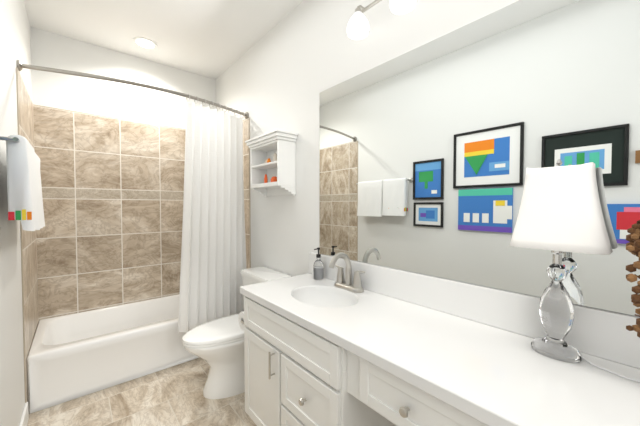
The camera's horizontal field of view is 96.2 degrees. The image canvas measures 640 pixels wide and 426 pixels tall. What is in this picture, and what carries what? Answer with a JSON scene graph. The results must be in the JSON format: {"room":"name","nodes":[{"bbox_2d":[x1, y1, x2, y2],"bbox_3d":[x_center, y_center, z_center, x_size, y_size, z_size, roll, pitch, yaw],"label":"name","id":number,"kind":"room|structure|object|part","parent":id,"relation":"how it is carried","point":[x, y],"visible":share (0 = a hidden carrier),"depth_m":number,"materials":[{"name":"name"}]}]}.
{"room":"bathroom","nodes":[
{"label":"bathroom","id":0,"kind":"room"},
{"bbox_2d":[0,0,31,425],"bbox_3d":[-0.997,-0.087,0.693,0.100,2.790,4.550,-1,2,-40],"label":"wall","id":1,"kind":"structure","parent":0,"point":[15,39],"depth_m":1.49,"materials":[{"name":"white paint"}]},
{"bbox_2d":[0,134,44,230],"bbox_3d":[-1.505,-0.124,1.461,0.120,0.426,0.768,-1,2,-40],"label":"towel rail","id":2,"kind":"object","parent":1,"relation":"attached to","point":[25,198],"visible":1,"depth_m":1.22,"materials":[{"name":"white fabric"}]},
{"bbox_2d":[19,402,28,425],"bbox_3d":[-0.682,1.260,0.444,0.014,0.110,3.510,-1,2,-40],"label":"baseboard","id":3,"kind":"structure","parent":1,"relation":"attached to","point":[24,418],"depth_m":1.70,"materials":[{"name":"white paint"}]},
{"bbox_2d":[16,67,34,402],"bbox_3d":[-2.088,0.194,2.066,0.006,2.158,0.840,-1,2,-40],"label":"trim","id":4,"kind":"structure","parent":1,"relation":"attached to","point":[17,70],"depth_m":1.75,"materials":[{"name":"beige paint"}]},
{"bbox_2d":[18,71,33,147],"bbox_3d":[-2.091,-0.542,2.055,0.001,0.670,0.840,-1,2,-40],"label":"wall tiles","id":5,"kind":"structure","parent":1,"relation":"attached to","point":[26,122],"depth_m":1.97,"materials":[{"name":"beige tile"}]},
{"bbox_2d":[22,228,38,401],"bbox_3d":[-2.091,0.580,2.084,0.001,1.385,0.840,-1,2,-40],"label":"wall tiles","id":6,"kind":"structure","parent":1,"relation":"attached to","point":[30,278],"depth_m":1.99,"materials":[{"name":"beige tile"}]},
{"bbox_2d":[30,27,215,128],"bbox_3d":[-1.821,-0.144,2.912,1.520,2.790,0.100,-1,2,-40],"label":"wall","id":7,"kind":"structure","parent":0,"point":[94,95],"depth_m":2.69,"materials":[{"name":"white paint"}]},
{"bbox_2d":[36,199,182,319],"bbox_3d":[-1.785,0.410,2.883,1.520,1.085,0.001,-1,2,-40],"label":"wall tiles","id":8,"kind":"structure","parent":7,"relation":"attached to","point":[93,254],"depth_m":2.69,"materials":[{"name":"beige tile"}]},
{"bbox_2d":[33,105,185,190],"bbox_3d":[-1.785,-0.562,2.858,1.520,0.670,0.001,-1,2,-40],"label":"wall tiles","id":9,"kind":"structure","parent":7,"relation":"attached to","point":[79,150],"depth_m":2.68,"materials":[{"name":"beige tile"}]},
{"bbox_2d":[35,105,185,129],"bbox_3d":[-1.786,-0.901,2.852,1.520,0.008,0.006,-1,2,-40],"label":"tiled wall","id":10,"kind":"structure","parent":7,"relation":"attached to","point":[35,105],"depth_m":2.67,"materials":[{"name":"beige tile"}]},
{"bbox_2d":[42,187,183,199],"bbox_3d":[-1.785,-0.180,2.868,1.520,0.095,0.001,-1,2,-40],"label":"band","id":11,"kind":"object","parent":7,"relation":"attached to","point":[64,193],"visible":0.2,"depth_m":2.70,"materials":[{"name":"beige tile"}]},
{"bbox_2d":[27,358,256,425],"bbox_3d":[-0.380,1.294,1.253,1.520,0.001,4.350,-1,2,-40],"label":"floor","id":12,"kind":"structure","parent":0,"point":[172,396],"depth_m":1.90,"materials":[{"name":"tile"}]},
{"bbox_2d":[27,294,243,413],"bbox_3d":[-1.530,1.075,2.601,1.506,0.370,0.783,-1,2,-40],"label":"bathtub","id":13,"kind":"object","parent":12,"relation":"on","point":[74,356],"visible":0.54,"depth_m":2.18,"materials":[{"name":"white ceramic"}]},
{"bbox_2d":[182,267,291,398],"bbox_3d":[-0.627,0.875,2.134,0.730,0.794,0.485,-1,2,-40],"label":"toilet","id":14,"kind":"object","parent":12,"relation":"on","point":[217,345],"visible":0.42,"depth_m":1.99,"materials":[{"name":"white ceramic"}]},
{"bbox_3d":[-0.697,0.845,2.081,0.557,0.048,0.371,-1,2,-40],"label":"lid","id":15,"kind":"part","parent":14,"relation":"part of","materials":[{"name":"white ceramic"}]},
{"bbox_3d":[-0.438,0.669,2.297,0.223,0.391,0.474,-1,2,-40],"label":"tank","id":16,"kind":"part","parent":14,"relation":"part of","materials":[{"name":"white ceramic"}]},
{"bbox_2d":[238,252,639,425],"bbox_3d":[0.449,0.767,1.002,0.562,1.066,2.455,-1,2,-40],"label":"bathroom vanity","id":17,"kind":"object","parent":12,"relation":"on","point":[346,341],"visible":1,"depth_m":1.06,"materials":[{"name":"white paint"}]},
{"bbox_2d":[313,247,323,279],"bbox_3d":[-0.010,0.325,1.857,0.068,0.204,0.065,-1,2,-40],"label":"soap dispenser","id":18,"kind":"object","parent":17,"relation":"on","point":[318,269],"visible":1,"depth_m":1.84,"materials":[{"name":"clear glass"}]},
{"bbox_2d":[329,252,365,292],"bbox_3d":[0.121,0.326,1.608,0.183,0.216,0.230,-1,2,-40],"label":"faucet","id":19,"kind":"object","parent":17,"relation":"on","point":[342,285],"depth_m":1.62,"materials":[{"name":"silver metal"}]},
{"bbox_2d":[509,159,639,381],"bbox_3d":[0.881,0.144,0.774,0.144,0.622,0.622,-1,2,-40],"label":"table lamp","id":20,"kind":"object","parent":17,"relation":"on","point":[560,213],"visible":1,"depth_m":0.88,"materials":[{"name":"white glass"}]},
{"bbox_3d":[0.759,-0.004,0.914,0.032,0.332,0.114,-1,2,-40],"label":"stem","id":21,"kind":"part","parent":20,"relation":"part of","materials":[{"name":"silver metal"}]},
{"bbox_3d":[0.759,-0.018,0.914,0.144,0.262,0.244,-1,2,-40],"label":"lamp shade","id":22,"kind":"part","parent":20,"relation":"part of","materials":[{"name":"white fabric"}]},
{"bbox_3d":[0.944,0.449,0.727,0.090,0.014,0.457,-1,2,-40],"label":"cord","id":23,"kind":"part","parent":20,"relation":"part of","materials":[{"name":"white plastic"}]},
{"bbox_2d":[626,223,639,337],"bbox_3d":[0.857,0.240,0.667,0.285,0.436,0.206,-1,2,-40],"label":"dried arrangement","id":24,"kind":"object","parent":17,"relation":"on","point":[633,243],"visible":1,"depth_m":0.69,"materials":[{"name":"brown plant"}]},
{"bbox_2d":[24,0,302,78],"bbox_3d":[-0.380,-1.545,1.180,1.720,0.100,4.550,-1,2,-40],"label":"ceiling","id":25,"kind":"structure","parent":0,"point":[214,39],"depth_m":2.33,"materials":[{"name":"white paint"}]},
{"bbox_2d":[133,37,156,49],"bbox_3d":[-1.575,-1.527,2.587,0.190,0.008,0.190,-1,2,-40],"label":"recessed light","id":26,"kind":"object","parent":25,"relation":"in","point":[144,43],"visible":1,"depth_m":2.58,"materials":[{"name":"white paint"}]},
{"bbox_2d":[216,0,637,316],"bbox_3d":[0.237,-0.114,1.741,0.100,2.790,4.550,-1,2,-40],"label":"wall","id":27,"kind":"structure","parent":0,"point":[284,72],"depth_m":2.06,"materials":[{"name":"white paint"}]},
{"bbox_2d":[16,60,248,118],"bbox_3d":[-1.226,-0.910,2.192,1.519,0.074,0.210,-1,2,-40],"label":"curtain rod","id":28,"kind":"object","parent":27,"relation":"attached to","point":[20,66],"visible":0.96,"depth_m":1.99,"materials":[{"name":"silver metal"}]},
{"bbox_2d":[178,102,245,332],"bbox_3d":[-0.896,0.028,2.462,0.106,1.810,0.656,1,2,38],"label":"shower curtain","id":29,"kind":"object","parent":28,"relation":"hanging from","point":[213,255],"visible":1,"depth_m":2.43,"materials":[{"name":"white fabric"}]},
{"bbox_2d":[243,118,248,189],"bbox_3d":[-0.942,-0.567,3.031,0.001,0.670,0.840,-1,2,-40],"label":"wall tiles","id":30,"kind":"structure","parent":27,"relation":"attached to","point":[246,154],"depth_m":2.76,"materials":[{"name":"beige tile"}]},
{"bbox_2d":[244,189,248,199],"bbox_3d":[-0.942,-0.185,3.041,0.001,0.095,0.840,-1,2,-40],"label":"band","id":31,"kind":"object","parent":27,"relation":"attached to","point":[246,194],"visible":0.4,"depth_m":2.77,"materials":[{"name":"beige tile"}]},
{"bbox_2d":[244,199,249,268],"bbox_3d":[-0.942,0.555,3.060,0.001,1.385,0.840,-1,2,-40],"label":"wall tiles","id":32,"kind":"structure","parent":27,"relation":"attached to","point":[247,221],"depth_m":2.76,"materials":[{"name":"beige tile"}]},
{"bbox_2d":[243,117,250,267],"bbox_3d":[-0.934,0.169,3.046,0.006,2.158,0.840,-1,2,-40],"label":"tiled wall","id":33,"kind":"structure","parent":27,"relation":"attached to","point":[248,117],"depth_m":2.72,"materials":[{"name":"beige"}]},
{"bbox_2d":[245,129,297,196],"bbox_3d":[-0.391,-0.362,2.251,0.187,0.460,0.494,-1,2,-40],"label":"cubby shelf","id":34,"kind":"object","parent":27,"relation":"attached to","point":[273,163],"visible":1,"depth_m":2.18,"materials":[{"name":"white paint"}]},
{"bbox_2d":[346,0,416,39],"bbox_3d":[0.483,-1.028,1.205,0.186,0.205,0.934,-1,2,-40],"label":"sconce","id":35,"kind":"object","parent":27,"relation":"attached to","point":[358,26],"visible":1,"depth_m":1.45,"materials":[{"name":"white glass"}]},
{"bbox_2d":[320,0,639,316],"bbox_3d":[0.721,-0.242,1.086,0.004,1.080,2.230,-1,2,-40],"label":"mirror","id":36,"kind":"object","parent":27,"relation":"attached to","point":[431,151],"visible":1,"depth_m":1.14,"materials":[{"name":"silver glass"}]}
]}

